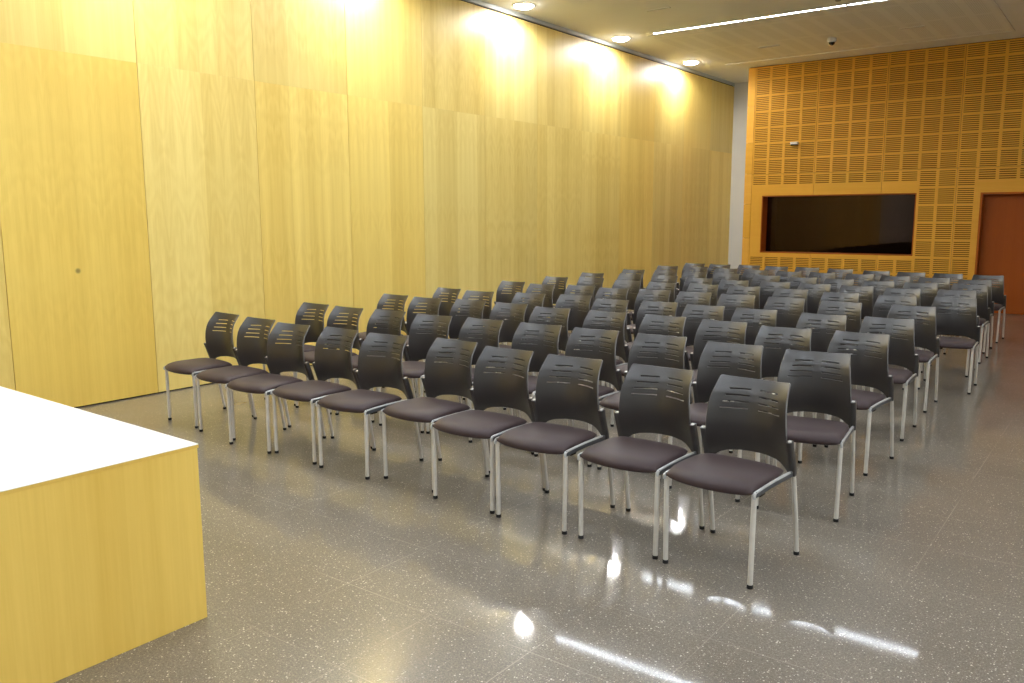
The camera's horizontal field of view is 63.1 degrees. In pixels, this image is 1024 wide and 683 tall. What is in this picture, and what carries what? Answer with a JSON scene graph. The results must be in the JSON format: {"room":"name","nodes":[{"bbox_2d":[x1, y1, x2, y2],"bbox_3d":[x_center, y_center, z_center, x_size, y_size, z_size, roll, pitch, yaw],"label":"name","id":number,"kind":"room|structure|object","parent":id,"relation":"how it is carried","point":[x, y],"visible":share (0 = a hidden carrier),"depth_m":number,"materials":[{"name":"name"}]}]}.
{"room":"conference hall","nodes":[
{"label":"conference hall","id":0,"kind":"room"},
{"bbox_2d":[0,0,733,407],"bbox_3d":[-0.082,-2.270,11.366,0.200,4.249,15.232,6,11,36],"label":"wall","id":1,"kind":"structure","parent":0,"point":[166,166],"depth_m":8.46,"materials":[{"name":"brown wood"}]},
{"bbox_2d":[464,0,734,85],"bbox_3d":[-0.028,-4.334,10.984,0.028,0.054,15.182,6,11,36],"label":"trim","id":2,"kind":"structure","parent":1,"relation":"attached to","point":[477,2],"depth_m":12.47,"materials":[{"name":"metal"}]},
{"bbox_2d":[54,310,1023,682],"bbox_3d":[2.180,0.605,6.830,9.900,0.120,20.880,6,11,36],"label":"floor","id":3,"kind":"structure","parent":0,"point":[330,573],"depth_m":3.82,"materials":[{"name":"stone"}]},
{"bbox_2d":[0,386,206,682],"bbox_3d":[-2.881,0.696,3.506,3.050,0.700,1.674,6,11,36],"label":"desk","id":4,"kind":"object","parent":3,"relation":"on","point":[102,555],"visible":1,"depth_m":2.94,"materials":[{"name":"white laminate"}]},
{"bbox_2d":[163,312,253,427],"bbox_3d":[-2.368,0.201,6.451,0.449,0.812,0.547,7,11,40],"label":"chair","id":5,"kind":"object","parent":3,"relation":"on","point":[218,343],"visible":0.88,"depth_m":6.53,"materials":[{"name":"grey plastic"}]},
{"bbox_2d":[195,317,290,440],"bbox_3d":[-1.992,0.252,6.107,0.449,0.812,0.547,6,11,37],"label":"chair","id":6,"kind":"object","parent":3,"relation":"on","point":[250,350],"visible":0.76,"depth_m":6.21,"materials":[{"name":"grey plastic"}]},
{"bbox_2d":[225,322,325,453],"bbox_3d":[-1.657,0.300,5.774,0.449,0.812,0.547,6,10,35],"label":"chair","id":7,"kind":"object","parent":3,"relation":"on","point":[280,358],"visible":0.93,"depth_m":5.86,"materials":[{"name":"grey plastic"}]},
{"bbox_2d":[263,302,339,405],"bbox_3d":[-1.837,0.091,7.189,0.449,0.812,0.547,6,11,37],"label":"chair","id":8,"kind":"object","parent":3,"relation":"on","point":[316,328],"visible":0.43,"depth_m":7.34,"materials":[{"name":"grey plastic"}]},
{"bbox_2d":[270,326,371,464],"bbox_3d":[-1.276,0.335,5.530,0.449,0.812,0.547,7,11,39],"label":"chair","id":9,"kind":"object","parent":3,"relation":"on","point":[329,363],"visible":0.85,"depth_m":5.59,"materials":[{"name":"grey plastic"}]},
{"bbox_2d":[294,306,373,414],"bbox_3d":[-1.485,0.136,6.876,0.449,0.812,0.547,6,11,36],"label":"chair","id":10,"kind":"object","parent":3,"relation":"on","point":[337,310],"visible":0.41,"depth_m":7.00,"materials":[{"name":"grey plastic"}]},
{"bbox_2d":[315,332,422,479],"bbox_3d":[-0.908,0.380,5.223,0.449,0.812,0.547,6,10,35],"label":"chair","id":11,"kind":"object","parent":3,"relation":"on","point":[373,371],"visible":0.99,"depth_m":5.29,"materials":[{"name":"grey plastic"}]},
{"bbox_2d":[334,309,415,422],"bbox_3d":[-1.102,0.174,6.615,0.449,0.812,0.547,6,11,36],"label":"chair","id":12,"kind":"object","parent":3,"relation":"on","point":[378,314],"visible":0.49,"depth_m":6.74,"materials":[{"name":"grey plastic"}]},
{"bbox_2d":[349,293,407,351],"bbox_3d":[-1.258,-0.034,8.023,0.449,0.812,0.547,7,11,38],"label":"chair","id":13,"kind":"object","parent":3,"relation":"on","point":[391,302],"visible":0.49,"depth_m":8.16,"materials":[{"name":"grey plastic"}]},
{"bbox_2d":[382,297,442,392],"bbox_3d":[-0.900,0.013,7.697,0.449,0.812,0.547,6,10,34],"label":"chair","id":14,"kind":"object","parent":3,"relation":"on","point":[417,302],"visible":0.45,"depth_m":7.86,"materials":[{"name":"grey plastic"}]},
{"bbox_2d":[378,313,461,432],"bbox_3d":[-0.704,0.221,6.293,0.449,0.812,0.547,5,10,33],"label":"chair","id":15,"kind":"object","parent":3,"relation":"on","point":[420,340],"visible":0.63,"depth_m":6.44,"materials":[{"name":"grey plastic"}]},
{"bbox_2d":[380,337,489,492],"bbox_3d":[-0.466,0.415,4.983,0.449,0.812,0.547,7,11,39],"label":"chair","id":16,"kind":"object","parent":3,"relation":"on","point":[439,378],"visible":0.88,"depth_m":5.06,"materials":[{"name":"grey plastic"}]},
{"bbox_2d":[432,287,460,327],"bbox_3d":[-0.798,-0.144,8.754,0.449,0.812,0.547,7,11,41],"label":"chair","id":17,"kind":"object","parent":3,"relation":"on","point":[445,307],"visible":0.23,"depth_m":8.90,"materials":[{"name":"grey plastic"}]},
{"bbox_2d":[423,299,492,397],"bbox_3d":[-0.488,0.046,7.467,0.449,0.812,0.547,6,10,35],"label":"chair","id":18,"kind":"object","parent":3,"relation":"on","point":[458,315],"visible":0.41,"depth_m":7.63,"materials":[{"name":"grey plastic"}]},
{"bbox_2d":[425,317,512,442],"bbox_3d":[-0.321,0.258,6.036,0.449,0.812,0.547,6,11,37],"label":"chair","id":19,"kind":"object","parent":3,"relation":"on","point":[483,326],"visible":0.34,"depth_m":6.17,"materials":[{"name":"grey plastic"}]},
{"bbox_2d":[460,290,493,367],"bbox_3d":[-0.432,-0.089,8.382,0.449,0.812,0.547,5,10,32],"label":"chair","id":20,"kind":"object","parent":3,"relation":"on","point":[469,295],"visible":0.27,"depth_m":8.50,"materials":[{"name":"grey plastic"}]},
{"bbox_2d":[430,346,544,513],"bbox_3d":[-0.138,0.465,4.639,0.449,0.812,0.547,6,11,37],"label":"chair","id":21,"kind":"object","parent":3,"relation":"on","point":[505,389],"visible":0.94,"depth_m":4.70,"materials":[{"name":"grey plastic"}]},
{"bbox_2d":[463,302,534,399],"bbox_3d":[-0.123,0.091,7.161,0.449,0.812,0.547,6,11,37],"label":"chair","id":22,"kind":"object","parent":3,"relation":"on","point":[509,327],"visible":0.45,"depth_m":7.31,"materials":[{"name":"grey plastic"}]},
{"bbox_2d":[494,281,524,344],"bbox_3d":[-0.107,-0.283,9.680,0.449,0.812,0.547,6,11,37],"label":"chair","id":23,"kind":"object","parent":3,"relation":"on","point":[502,295],"visible":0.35,"depth_m":9.84,"materials":[{"name":"grey plastic"}]},
{"bbox_2d":[489,292,546,367],"bbox_3d":[0.071,-0.053,8.125,0.449,0.812,0.547,6,10,34],"label":"chair","id":24,"kind":"object","parent":3,"relation":"on","point":[533,298],"visible":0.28,"depth_m":8.27,"materials":[{"name":"grey plastic"}]},
{"bbox_2d":[484,322,569,454],"bbox_3d":[0.090,0.301,5.738,0.449,0.812,0.547,5,10,33],"label":"chair","id":25,"kind":"object","parent":3,"relation":"on","point":[524,330],"visible":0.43,"depth_m":5.88,"materials":[{"name":"grey plastic"}]},
{"bbox_2d":[505,283,560,352],"bbox_3d":[0.221,-0.221,9.258,0.449,0.812,0.547,6,11,37],"label":"chair","id":26,"kind":"object","parent":3,"relation":"on","point":[548,302],"visible":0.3,"depth_m":9.37,"materials":[{"name":"grey plastic"}]},
{"bbox_2d":[503,306,570,409],"bbox_3d":[0.226,0.143,6.803,0.449,0.812,0.547,5,10,33],"label":"chair","id":27,"kind":"object","parent":3,"relation":"on","point":[535,315],"visible":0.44,"depth_m":6.93,"materials":[{"name":"grey plastic"}]},
{"bbox_2d":[494,354,614,534],"bbox_3d":[0.218,0.507,4.349,0.449,0.812,0.547,6,10,35],"label":"chair","id":28,"kind":"object","parent":3,"relation":"on","point":[552,400],"visible":0.99,"depth_m":4.39,"materials":[{"name":"grey plastic"}]},
{"bbox_2d":[540,276,571,332],"bbox_3d":[0.443,-0.394,10.424,0.449,0.812,0.547,6,11,37],"label":"chair","id":29,"kind":"object","parent":3,"relation":"on","point":[548,280],"visible":0.34,"depth_m":10.55,"materials":[{"name":"grey plastic"}]},
{"bbox_2d":[534,294,591,375],"bbox_3d":[0.506,-0.022,7.909,0.449,0.812,0.547,5,10,32],"label":"chair","id":30,"kind":"object","parent":3,"relation":"on","point":[576,318],"visible":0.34,"depth_m":8.05,"materials":[{"name":"grey plastic"}]},
{"bbox_2d":[547,285,594,349],"bbox_3d":[0.652,-0.191,9.047,0.449,0.812,0.547,6,10,34],"label":"chair","id":31,"kind":"object","parent":3,"relation":"on","point":[571,289],"visible":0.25,"depth_m":9.19,"materials":[{"name":"grey plastic"}]},
{"bbox_2d":[533,327,622,466],"bbox_3d":[0.446,0.342,5.461,0.449,0.812,0.547,6,10,35],"label":"chair","id":32,"kind":"object","parent":3,"relation":"on","point":[608,373],"visible":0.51,"depth_m":5.56,"materials":[{"name":"grey plastic"}]},
{"bbox_2d":[576,277,604,300],"bbox_3d":[0.874,-0.366,10.227,0.450,0.812,0.548,6,10,36],"label":"chair","id":33,"kind":"object","parent":3,"relation":"on","point":[582,280],"visible":0.34,"depth_m":10.36,"materials":[{"name":"grey plastic"}]},
{"bbox_2d":[558,310,629,407],"bbox_3d":[0.644,0.184,6.518,0.449,0.812,0.547,6,10,36],"label":"chair","id":34,"kind":"object","parent":3,"relation":"on","point":[622,350],"visible":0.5,"depth_m":6.62,"materials":[{"name":"grey plastic"}]},
{"bbox_2d":[576,287,632,349],"bbox_3d":[0.965,-0.141,8.708,0.449,0.812,0.547,5,10,33],"label":"chair","id":35,"kind":"object","parent":3,"relation":"on","point":[607,292],"visible":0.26,"depth_m":8.84,"materials":[{"name":"grey plastic"}]},
{"bbox_2d":[578,298,631,386],"bbox_3d":[0.797,0.037,7.506,0.449,0.812,0.547,6,10,36],"label":"chair","id":36,"kind":"object","parent":3,"relation":"on","point":[599,304],"visible":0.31,"depth_m":7.62,"materials":[{"name":"grey plastic"}]},
{"bbox_2d":[610,280,640,342],"bbox_3d":[1.258,-0.299,9.767,0.449,0.812,0.547,6,10,36],"label":"chair","id":37,"kind":"object","parent":3,"relation":"on","point":[631,296],"visible":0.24,"depth_m":9.88,"materials":[{"name":"grey plastic"}]},
{"bbox_2d":[606,269,645,323],"bbox_3d":[1.626,-0.605,11.828,0.449,0.812,0.547,6,10,36],"label":"chair","id":38,"kind":"object","parent":3,"relation":"on","point":[625,271],"visible":0.16,"depth_m":11.91,"materials":[{"name":"grey plastic"}]},
{"bbox_2d":[617,273,643,310],"bbox_3d":[1.457,-0.475,10.953,0.449,0.812,0.547,6,11,37],"label":"chair","id":39,"kind":"object","parent":3,"relation":"on","point":[626,277],"visible":0.23,"depth_m":11.09,"materials":[{"name":"grey plastic"}]},
{"bbox_2d":[577,363,704,559],"bbox_3d":[0.626,0.550,4.049,0.449,0.812,0.547,6,11,37],"label":"chair","id":40,"kind":"object","parent":3,"relation":"on","point":[659,413],"visible":0.99,"depth_m":4.09,"materials":[{"name":"grey plastic"}]},
{"bbox_2d":[617,289,670,359],"bbox_3d":[1.360,-0.109,8.484,0.449,0.812,0.547,6,10,35],"label":"chair","id":41,"kind":"object","parent":3,"relation":"on","point":[652,294],"visible":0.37,"depth_m":8.63,"materials":[{"name":"grey plastic"}]},
{"bbox_2d":[597,333,691,480],"bbox_3d":[0.830,0.384,5.169,0.449,0.812,0.547,6,10,36],"label":"chair","id":42,"kind":"object","parent":3,"relation":"on","point":[611,401],"visible":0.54,"depth_m":5.29,"materials":[{"name":"grey plastic"}]},
{"bbox_2d":[614,300,677,391],"bbox_3d":[1.196,0.070,7.282,0.449,0.812,0.547,6,10,36],"label":"chair","id":43,"kind":"object","parent":3,"relation":"on","point":[645,305],"visible":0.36,"depth_m":7.43,"materials":[{"name":"grey plastic"}]},
{"bbox_2d":[610,314,691,426],"bbox_3d":[1.040,0.227,6.222,0.450,0.812,0.547,7,11,38],"label":"chair","id":44,"kind":"object","parent":3,"relation":"on","point":[649,320],"visible":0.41,"depth_m":6.33,"materials":[{"name":"grey plastic"}]},
{"bbox_2d":[630,282,675,320],"bbox_3d":[1.606,-0.253,9.453,0.449,0.812,0.547,6,10,36],"label":"chair","id":45,"kind":"object","parent":3,"relation":"on","point":[651,285],"visible":0.24,"depth_m":9.57,"materials":[{"name":"grey plastic"}]},
{"bbox_2d":[650,275,677,299],"bbox_3d":[1.848,-0.420,10.575,0.449,0.812,0.547,6,10,36],"label":"chair","id":46,"kind":"object","parent":3,"relation":"on","point":[656,278],"visible":0.26,"depth_m":10.71,"materials":[{"name":"grey plastic"}]},
{"bbox_2d":[651,270,677,294],"bbox_3d":[2.050,-0.579,11.643,0.449,0.812,0.547,6,11,37],"label":"chair","id":47,"kind":"object","parent":3,"relation":"on","point":[656,272],"visible":0.19,"depth_m":11.78,"materials":[{"name":"grey plastic"}]},
{"bbox_2d":[671,291,711,328],"bbox_3d":[1.708,-0.067,8.197,0.449,0.812,0.547,6,10,35],"label":"chair","id":48,"kind":"object","parent":3,"relation":"on","point":[698,299],"visible":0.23,"depth_m":8.35,"materials":[{"name":"grey plastic"}]},
{"bbox_2d":[678,271,706,292],"bbox_3d":[2.392,-0.528,11.294,0.449,0.812,0.547,6,10,36],"label":"chair","id":49,"kind":"object","parent":3,"relation":"on","point":[685,275],"visible":0.23,"depth_m":11.46,"materials":[{"name":"grey plastic"}]},
{"bbox_2d":[682,277,712,297],"bbox_3d":[2.196,-0.359,10.156,0.449,0.812,0.547,6,10,36],"label":"chair","id":50,"kind":"object","parent":3,"relation":"on","point":[707,281],"visible":0.18,"depth_m":10.31,"materials":[{"name":"grey plastic"}]},
{"bbox_2d":[685,283,718,346],"bbox_3d":[2.025,-0.216,9.197,0.449,0.812,0.547,6,10,36],"label":"chair","id":51,"kind":"object","parent":3,"relation":"on","point":[704,288],"visible":0.29,"depth_m":9.31,"materials":[{"name":"grey plastic"}]},
{"bbox_2d":[677,304,728,402],"bbox_3d":[1.525,0.116,6.964,0.449,0.812,0.547,6,10,35],"label":"chair","id":52,"kind":"object","parent":3,"relation":"on","point":[690,328],"visible":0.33,"depth_m":7.12,"materials":[{"name":"grey plastic"}]},
{"bbox_2d":[669,319,749,400],"bbox_3d":[1.406,0.275,5.893,0.449,0.812,0.547,6,11,37],"label":"chair","id":53,"kind":"object","parent":3,"relation":"on","point":[724,329],"visible":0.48,"depth_m":6.04,"materials":[{"name":"grey plastic"}]},
{"bbox_2d":[668,341,769,501],"bbox_3d":[1.197,0.436,4.809,0.450,0.812,0.548,6,10,35],"label":"chair","id":54,"kind":"object","parent":3,"relation":"on","point":[707,377],"visible":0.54,"depth_m":4.95,"materials":[{"name":"grey plastic"}]},
{"bbox_2d":[712,273,739,292],"bbox_3d":[2.731,-0.477,10.947,0.449,0.812,0.547,6,10,36],"label":"chair","id":55,"kind":"object","parent":3,"relation":"on","point":[716,280],"visible":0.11,"depth_m":11.10,"materials":[{"name":"grey plastic"}]},
{"bbox_2d":[662,374,798,588],"bbox_3d":[0.986,0.595,3.743,0.449,0.812,0.547,7,11,40],"label":"chair","id":56,"kind":"object","parent":3,"relation":"on","point":[725,428],"visible":1,"depth_m":3.77,"materials":[{"name":"grey plastic"}]},
{"bbox_2d":[717,279,748,301],"bbox_3d":[2.529,-0.305,9.789,0.449,0.812,0.547,6,10,36],"label":"chair","id":57,"kind":"object","parent":3,"relation":"on","point":[723,282],"visible":0.21,"depth_m":9.95,"materials":[{"name":"grey plastic"}]},
{"bbox_2d":[712,294,755,322],"bbox_3d":[2.054,-0.025,7.908,0.449,0.812,0.547,6,10,36],"label":"chair","id":58,"kind":"object","parent":3,"relation":"on","point":[726,300],"visible":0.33,"depth_m":8.06,"materials":[{"name":"grey plastic"}]},
{"bbox_2d":[726,285,761,319],"bbox_3d":[2.408,-0.175,8.913,0.449,0.812,0.547,6,10,34],"label":"chair","id":59,"kind":"object","parent":3,"relation":"on","point":[742,290],"visible":0.26,"depth_m":9.03,"materials":[{"name":"grey plastic"}]},
{"bbox_2d":[737,265,759,280],"bbox_3d":[3.584,-0.769,12.901,0.449,0.812,0.547,6,11,37],"label":"chair","id":60,"kind":"object","parent":3,"relation":"on","point":[740,271],"visible":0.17,"depth_m":13.05,"materials":[{"name":"grey plastic"}]},
{"bbox_2d":[729,307,779,400],"bbox_3d":[1.873,0.158,6.677,0.449,0.812,0.547,6,10,35],"label":"chair","id":61,"kind":"object","parent":3,"relation":"on","point":[752,330],"visible":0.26,"depth_m":6.82,"materials":[{"name":"grey plastic"}]},
{"bbox_2d":[741,269,767,291],"bbox_3d":[3.352,-0.596,11.736,0.449,0.812,0.547,6,11,37],"label":"chair","id":62,"kind":"object","parent":3,"relation":"on","point":[746,271],"visible":0.24,"depth_m":11.89,"materials":[{"name":"grey plastic"}]},
{"bbox_2d":[749,275,780,300],"bbox_3d":[3.153,-0.425,10.588,0.449,0.812,0.547,6,11,37],"label":"chair","id":63,"kind":"object","parent":3,"relation":"on","point":[755,282],"visible":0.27,"depth_m":10.74,"materials":[{"name":"grey plastic"}]},
{"bbox_2d":[729,325,816,452],"bbox_3d":[1.738,0.328,5.529,0.449,0.812,0.547,6,10,35],"label":"chair","id":64,"kind":"object","parent":3,"relation":"on","point":[772,358],"visible":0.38,"depth_m":5.68,"materials":[{"name":"grey plastic"}]},
{"bbox_2d":[759,281,790,308],"bbox_3d":[2.924,-0.264,9.503,0.449,0.812,0.547,6,10,35],"label":"chair","id":65,"kind":"object","parent":3,"relation":"on","point":[764,296],"visible":0.25,"depth_m":9.66,"materials":[{"name":"grey plastic"}]},
{"bbox_2d":[764,266,787,286],"bbox_3d":[3.882,-0.710,12.499,0.449,0.812,0.547,6,11,37],"label":"chair","id":66,"kind":"object","parent":3,"relation":"on","point":[772,271],"visible":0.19,"depth_m":12.64,"materials":[{"name":"grey plastic"}]},
{"bbox_2d":[759,297,804,379],"bbox_3d":[2.411,0.021,7.593,0.449,0.812,0.547,6,11,38],"label":"chair","id":67,"kind":"object","parent":3,"relation":"on","point":[784,319],"visible":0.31,"depth_m":7.71,"materials":[{"name":"grey plastic"}]},
{"bbox_2d":[775,271,801,288],"bbox_3d":[3.692,-0.541,11.358,0.449,0.812,0.547,6,11,37],"label":"chair","id":68,"kind":"object","parent":3,"relation":"on","point":[778,273],"visible":0.15,"depth_m":11.49,"materials":[{"name":"grey plastic"}]},
{"bbox_2d":[770,288,810,320],"bbox_3d":[2.776,-0.121,8.542,0.449,0.812,0.547,7,11,38],"label":"chair","id":69,"kind":"object","parent":3,"relation":"on","point":[779,293],"visible":0.24,"depth_m":8.67,"materials":[{"name":"grey plastic"}]},
{"bbox_2d":[787,277,816,297],"bbox_3d":[3.481,-0.370,10.210,0.449,0.812,0.547,6,10,36],"label":"chair","id":70,"kind":"object","parent":3,"relation":"on","point":[797,280],"visible":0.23,"depth_m":10.36,"materials":[{"name":"grey plastic"}]},
{"bbox_2d":[755,349,856,521],"bbox_3d":[1.592,0.481,4.501,0.449,0.812,0.547,5,10,30],"label":"chair","id":71,"kind":"object","parent":3,"relation":"on","point":[814,393],"visible":0.77,"depth_m":4.58,"materials":[{"name":"grey plastic"}]},
{"bbox_2d":[794,267,818,277],"bbox_3d":[4.257,-0.674,12.248,0.449,0.812,0.547,6,11,38],"label":"chair","id":72,"kind":"object","parent":3,"relation":"on","point":[805,271],"visible":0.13,"depth_m":12.39,"materials":[{"name":"grey plastic"}]},
{"bbox_2d":[774,312,849,419],"bbox_3d":[2.278,0.211,6.311,0.449,0.812,0.547,6,11,37],"label":"chair","id":73,"kind":"object","parent":3,"relation":"on","point":[820,339],"visible":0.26,"depth_m":6.44,"materials":[{"name":"grey plastic"}]},
{"bbox_2d":[795,283,830,324],"bbox_3d":[3.268,-0.221,9.211,0.449,0.812,0.547,6,11,37],"label":"chair","id":74,"kind":"object","parent":3,"relation":"on","point":[812,302],"visible":0.22,"depth_m":9.34,"materials":[{"name":"grey plastic"}]},
{"bbox_2d":[808,272,835,291],"bbox_3d":[4.047,-0.500,11.080,0.449,0.812,0.547,6,11,37],"label":"chair","id":75,"kind":"object","parent":3,"relation":"on","point":[821,277],"visible":0.18,"depth_m":11.21,"materials":[{"name":"grey plastic"}]},
{"bbox_2d":[812,301,864,389],"bbox_3d":[2.772,0.075,7.218,0.449,0.812,0.547,6,11,37],"label":"chair","id":76,"kind":"object","parent":3,"relation":"on","point":[838,308],"visible":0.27,"depth_m":7.31,"materials":[{"name":"grey plastic"}]},
{"bbox_2d":[820,278,856,345],"bbox_3d":[3.811,-0.325,9.900,0.449,0.812,0.547,6,11,36],"label":"chair","id":77,"kind":"object","parent":3,"relation":"on","point":[838,282],"visible":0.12,"depth_m":10.04,"materials":[{"name":"grey plastic"}]},
{"bbox_2d":[818,292,861,324],"bbox_3d":[3.127,-0.060,8.123,0.449,0.812,0.547,6,11,37],"label":"chair","id":78,"kind":"object","parent":3,"relation":"on","point":[834,297],"visible":0.23,"depth_m":8.25,"materials":[{"name":"grey plastic"}]},
{"bbox_2d":[827,268,852,288],"bbox_3d":[4.596,-0.618,11.864,0.449,0.812,0.547,6,11,37],"label":"chair","id":79,"kind":"object","parent":3,"relation":"on","point":[841,274],"visible":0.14,"depth_m":11.99,"materials":[{"name":"grey plastic"}]},
{"bbox_2d":[798,330,893,475],"bbox_3d":[2.122,0.366,5.270,0.449,0.812,0.547,7,11,40],"label":"chair","id":80,"kind":"object","parent":3,"relation":"on","point":[869,371],"visible":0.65,"depth_m":5.31,"materials":[{"name":"grey plastic"}]},
{"bbox_2d":[823,285,873,361],"bbox_3d":[3.612,-0.178,8.914,0.449,0.812,0.547,6,11,37],"label":"chair","id":81,"kind":"object","parent":3,"relation":"on","point":[867,304],"visible":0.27,"depth_m":8.98,"materials":[{"name":"grey plastic"}]},
{"bbox_2d":[844,273,873,285],"bbox_3d":[4.433,-0.460,10.805,0.449,0.812,0.547,7,11,38],"label":"chair","id":82,"kind":"object","parent":3,"relation":"on","point":[858,278],"visible":0.29,"depth_m":10.93,"materials":[{"name":"grey plastic"}]},
{"bbox_2d":[862,270,889,332],"bbox_3d":[4.937,-0.557,11.452,0.449,0.812,0.547,6,11,37],"label":"chair","id":83,"kind":"object","parent":3,"relation":"on","point":[877,274],"visible":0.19,"depth_m":11.57,"materials":[{"name":"grey plastic"}]},
{"bbox_2d":[859,280,894,318],"bbox_3d":[4.149,-0.281,9.600,0.449,0.812,0.547,6,11,37],"label":"chair","id":84,"kind":"object","parent":3,"relation":"on","point":[879,284],"visible":0.21,"depth_m":9.73,"materials":[{"name":"grey plastic"}]},
{"bbox_2d":[840,316,918,440],"bbox_3d":[2.670,0.250,6.042,0.449,0.812,0.547,6,10,34],"label":"chair","id":85,"kind":"object","parent":3,"relation":"on","point":[901,352],"visible":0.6,"depth_m":6.10,"materials":[{"name":"grey plastic"}]},
{"bbox_2d":[867,275,909,332],"bbox_3d":[4.717,-0.402,10.408,0.449,0.812,0.547,6,10,36],"label":"chair","id":86,"kind":"object","parent":3,"relation":"on","point":[895,279],"visible":0.15,"depth_m":10.52,"materials":[{"name":"grey plastic"}]},
{"bbox_2d":[869,295,918,389],"bbox_3d":[3.515,-0.008,7.768,0.449,0.812,0.547,6,11,38],"label":"chair","id":87,"kind":"object","parent":3,"relation":"on","point":[881,300],"visible":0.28,"depth_m":7.93,"materials":[{"name":"grey plastic"}]},
{"bbox_2d":[868,287,922,332],"bbox_3d":[3.956,-0.131,8.593,0.449,0.812,0.547,6,11,37],"label":"chair","id":88,"kind":"object","parent":3,"relation":"on","point":[888,291],"visible":0.21,"depth_m":8.71,"materials":[{"name":"grey plastic"}]},
{"bbox_2d":[870,304,939,412],"bbox_3d":[3.252,0.124,6.885,0.450,0.812,0.547,6,10,35],"label":"chair","id":89,"kind":"object","parent":3,"relation":"on","point":[925,334],"visible":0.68,"depth_m":6.94,"materials":[{"name":"grey plastic"}]},
{"bbox_2d":[897,272,925,287],"bbox_3d":[5.270,-0.513,11.145,0.449,0.812,0.547,6,11,37],"label":"chair","id":90,"kind":"object","parent":3,"relation":"on","point":[901,274],"visible":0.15,"depth_m":11.26,"materials":[{"name":"grey plastic"}]},
{"bbox_2d":[902,282,937,350],"bbox_3d":[4.500,-0.240,9.316,0.449,0.812,0.547,6,11,37],"label":"chair","id":91,"kind":"object","parent":3,"relation":"on","point":[927,300],"visible":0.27,"depth_m":9.40,"materials":[{"name":"grey plastic"}]},
{"bbox_2d":[916,277,950,348],"bbox_3d":[5.053,-0.358,10.105,0.449,0.812,0.547,6,11,37],"label":"chair","id":92,"kind":"object","parent":3,"relation":"on","point":[945,283],"visible":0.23,"depth_m":10.20,"materials":[{"name":"grey plastic"}]},
{"bbox_2d":[933,273,962,336],"bbox_3d":[5.614,-0.470,10.853,0.449,0.812,0.547,6,11,37],"label":"chair","id":93,"kind":"object","parent":3,"relation":"on","point":[953,277],"visible":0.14,"depth_m":10.95,"materials":[{"name":"grey plastic"}]},
{"bbox_2d":[918,297,979,394],"bbox_3d":[3.970,0.021,7.565,0.449,0.812,0.547,5,10,33],"label":"chair","id":94,"kind":"object","parent":3,"relation":"on","point":[948,322],"visible":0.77,"depth_m":7.64,"materials":[{"name":"grey plastic"}]},
{"bbox_2d":[921,289,978,376],"bbox_3d":[4.395,-0.097,8.354,0.450,0.812,0.548,6,11,37],"label":"chair","id":95,"kind":"object","parent":3,"relation":"on","point":[941,293],"visible":0.27,"depth_m":8.44,"materials":[{"name":"grey plastic"}]},
{"bbox_2d":[937,283,990,363],"bbox_3d":[4.932,-0.208,9.092,0.449,0.812,0.547,6,11,36],"label":"chair","id":96,"kind":"object","parent":3,"relation":"on","point":[983,311],"visible":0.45,"depth_m":9.12,"materials":[{"name":"grey plastic"}]},
{"bbox_2d":[943,279,993,353],"bbox_3d":[5.354,-0.306,9.752,0.449,0.812,0.547,6,11,37],"label":"chair","id":97,"kind":"object","parent":3,"relation":"on","point":[961,281],"visible":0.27,"depth_m":9.77,"materials":[{"name":"grey plastic"}]},
{"bbox_2d":[959,274,1005,342],"bbox_3d":[5.961,-0.425,10.539,0.450,0.812,0.548,6,11,37],"label":"chair","id":98,"kind":"object","parent":3,"relation":"on","point":[998,296],"visible":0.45,"depth_m":10.57,"materials":[{"name":"grey plastic"}]},
{"bbox_2d":[728,82,747,272],"bbox_3d":[4.962,-3.128,17.071,1.450,4.249,0.150,6,11,36],"label":"wall","id":99,"kind":"structure","parent":0,"point":[740,89],"depth_m":17.16,"materials":[{"name":"white paint"}]},
{"bbox_2d":[481,0,1023,82],"bbox_3d":[2.170,-3.724,6.188,9.900,0.164,20.880,6,11,36],"label":"ceiling","id":100,"kind":"structure","parent":0,"point":[727,52],"depth_m":11.83,"materials":[{"name":"paint"}]},
{"bbox_2d":[512,2,534,9],"bbox_3d":[0.150,-4.298,10.710,0.300,0.046,0.300,6,11,36],"label":"recessed light","id":101,"kind":"object","parent":100,"relation":"in","point":[520,5],"visible":1,"depth_m":10.63,"materials":[{"name":"white plastic"}]},
{"bbox_2d":[653,19,742,33],"bbox_3d":[2.642,-4.503,11.937,1.364,0.012,0.056,6,11,36],"label":"recessed light","id":102,"kind":"object","parent":100,"relation":"in","point":[741,19],"visible":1,"depth_m":11.90,"materials":[{"name":"white plastic"}]},
{"bbox_2d":[743,4,846,20],"bbox_3d":[3.748,-4.384,11.117,1.364,0.012,0.056,6,11,36],"label":"recessed light","id":103,"kind":"object","parent":100,"relation":"in","point":[842,4],"visible":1,"depth_m":11.09,"materials":[{"name":"white plastic"}]},
{"bbox_2d":[760,193,916,255],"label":"window","id":104,"kind":"structure","parent":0,"point":[875,224],"depth_m":16.01,"materials":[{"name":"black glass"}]},
{"bbox_2d":[741,37,1023,284],"bbox_3d":[7.810,-2.549,13.120,8.502,4.249,0.250,6,11,36],"label":"wall","id":105,"kind":"structure","parent":0,"point":[944,125],"depth_m":13.89,"materials":[{"name":"orange wood"}]},
{"bbox_2d":[974,192,1023,314],"bbox_3d":[7.914,-1.390,13.210,0.964,1.929,0.239,6,11,36],"label":"door","id":106,"kind":"structure","parent":105,"relation":"in","point":[1000,235],"depth_m":13.29,"materials":[{"name":"red wood"}]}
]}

